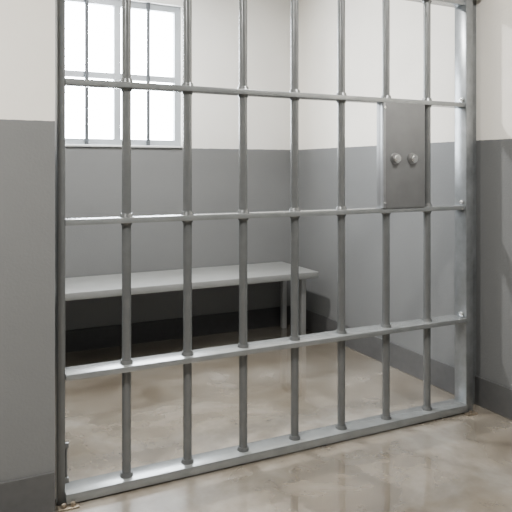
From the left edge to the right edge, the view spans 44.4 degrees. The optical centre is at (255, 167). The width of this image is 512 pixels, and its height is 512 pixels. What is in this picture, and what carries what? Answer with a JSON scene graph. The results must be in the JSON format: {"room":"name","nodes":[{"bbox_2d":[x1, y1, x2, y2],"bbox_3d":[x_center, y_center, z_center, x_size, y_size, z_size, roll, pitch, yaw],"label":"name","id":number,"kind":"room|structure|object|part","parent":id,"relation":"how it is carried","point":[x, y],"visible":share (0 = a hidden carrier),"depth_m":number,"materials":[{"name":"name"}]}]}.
{"room":"prison interior","nodes":[
{"label":"prison interior","id":0,"kind":"room"},
{"bbox_2d":[0,0,54,481],"bbox_3d":[-1.281,-0.075,2.619,6.030,3.150,0.150,0,0,-26],"label":"wall","id":1,"kind":"structure","parent":0,"point":[27,27],"depth_m":2.69,"materials":[{"name":"grey paint"}]},
{"bbox_2d":[0,471,54,511],"bbox_3d":[-2.411,1.410,1.967,3.427,0.180,0.014,0,0,-26],"label":"baseboard","id":2,"kind":"structure","parent":1,"relation":"attached to","point":[35,493],"depth_m":2.67,"materials":[{"name":"paint"}]},
{"bbox_2d":[55,0,477,511],"bbox_3d":[0.266,0.215,3.371,2.589,2.570,0.155,0,0,-26],"label":"gate","id":3,"kind":"object","parent":1,"relation":"attached to","point":[403,125],"visible":1,"depth_m":3.34,"materials":[{"name":"metal"}]},
{"bbox_3d":[-0.881,0.215,2.822,0.034,2.570,0.070,0,0,-26],"label":"post","id":4,"kind":"part","parent":3,"relation":"part of","materials":[{"name":"metal"}]},
{"bbox_3d":[-0.826,1.488,2.762,0.090,0.024,0.034,0,0,-26],"label":"foot plate","id":5,"kind":"part","parent":3,"relation":"part of","materials":[{"name":"beige metal"}]},
{"bbox_3d":[0.200,-0.388,3.358,2.380,0.026,0.080,0,0,-26],"label":"rail","id":6,"kind":"part","parent":3,"relation":"part of","materials":[{"name":"metal"}]},
{"bbox_3d":[0.200,0.244,3.358,2.380,0.026,0.080,0,0,-26],"label":"rail","id":7,"kind":"part","parent":3,"relation":"part of","materials":[{"name":"metal"}]},
{"bbox_3d":[0.200,0.932,3.358,2.380,0.026,0.120,0,0,-26],"label":"rail","id":8,"kind":"part","parent":3,"relation":"part of","materials":[{"name":"metal"}]},
{"bbox_3d":[0.200,1.470,3.358,2.380,0.042,0.120,0,0,-26],"label":"rail","id":9,"kind":"part","parent":3,"relation":"part of","materials":[{"name":"metal"}]},
{"bbox_3d":[0.806,-0.054,3.587,0.048,0.048,0.028,0,0,-26],"label":"knob","id":10,"kind":"part","parent":3,"relation":"part of","materials":[{"name":"silver metal"}]},
{"bbox_3d":[0.918,-0.055,3.642,0.048,0.048,0.028,0,0,-26],"label":"knob","id":11,"kind":"part","parent":3,"relation":"part of","materials":[{"name":"silver metal"}]},
{"bbox_3d":[0.200,-1.015,3.358,2.380,0.028,0.080,0,0,-26],"label":"rail","id":12,"kind":"part","parent":3,"relation":"part of","materials":[{"name":"metal"}]},
{"bbox_3d":[1.291,0.215,3.898,0.055,2.570,0.100,0,0,-26],"label":"post","id":13,"kind":"part","parent":3,"relation":"part of","materials":[{"name":"metal"}]},
{"bbox_3d":[1.310,1.490,3.821,0.080,0.020,0.034,0,0,-26],"label":"foot plate","id":14,"kind":"part","parent":3,"relation":"part of","materials":[{"name":"beige metal"}]},
{"bbox_2d":[65,0,290,330],"bbox_3d":[-1.085,-0.075,5.433,3.180,3.150,0.200,0,0,-26],"label":"wall","id":15,"kind":"structure","parent":0,"point":[93,175],"depth_m":5.63,"materials":[{"name":"grey paint"}]},
{"bbox_2d":[65,0,182,147],"bbox_3d":[-1.174,-0.803,5.325,1.125,1.254,0.125,0,0,-26],"label":"window","id":16,"kind":"structure","parent":15,"relation":"in","point":[116,75],"depth_m":5.34,"materials":[{"name":"paint"}]},
{"bbox_3d":[-1.162,-0.185,5.300,1.125,0.018,0.070,0,0,-26],"label":"sill","id":17,"kind":"part","parent":16,"relation":"part of","materials":[{"name":"paint"}]},
{"bbox_2d":[65,305,290,352],"bbox_3d":[-1.044,1.410,5.334,3.166,0.180,0.014,0,0,-26],"label":"baseboard","id":18,"kind":"structure","parent":15,"relation":"attached to","point":[76,340],"depth_m":5.45,"materials":[{"name":"paint"}]},
{"bbox_2d":[55,324,511,511],"bbox_3d":[-0.686,1.550,1.418,6.430,0.100,7.950,0,0,-26],"label":"floor","id":19,"kind":"structure","parent":0,"point":[461,462],"depth_m":3.50,"materials":[{"name":"concrete"}]},
{"bbox_2d":[65,262,318,334],"bbox_3d":[-0.848,1.195,5.057,2.770,0.610,0.655,0,0,-26],"label":"bench","id":20,"kind":"object","parent":19,"relation":"on","point":[100,286],"visible":0.83,"depth_m":5.14,"materials":[{"name":"paint"}]},
{"bbox_3d":[-0.848,0.916,5.057,2.770,0.052,0.655,0,0,-26],"label":"seat","id":21,"kind":"part","parent":20,"relation":"part of","materials":[{"name":"paint"}]},
{"bbox_3d":[0.259,1.241,5.890,0.045,0.518,0.045,0,0,-26],"label":"leg","id":22,"kind":"part","parent":20,"relation":"part of","materials":[{"name":"paint"}]},
{"bbox_3d":[0.415,1.241,5.576,0.045,0.518,0.045,0,0,-26],"label":"leg","id":23,"kind":"part","parent":20,"relation":"part of","materials":[{"name":"paint"}]},
{"bbox_2d":[299,0,511,388],"bbox_3d":[2.127,-0.075,2.756,0.200,3.150,7.450,0,0,-26],"label":"wall","id":24,"kind":"structure","parent":0,"point":[317,18],"depth_m":4.63,"materials":[{"name":"grey paint"}]},
{"bbox_2d":[306,309,511,419],"bbox_3d":[2.032,1.410,2.709,0.014,0.180,7.450,0,0,-26],"label":"baseboard","id":25,"kind":"structure","parent":24,"relation":"attached to","point":[494,397],"depth_m":4.45,"materials":[{"name":"paint"}]}
]}

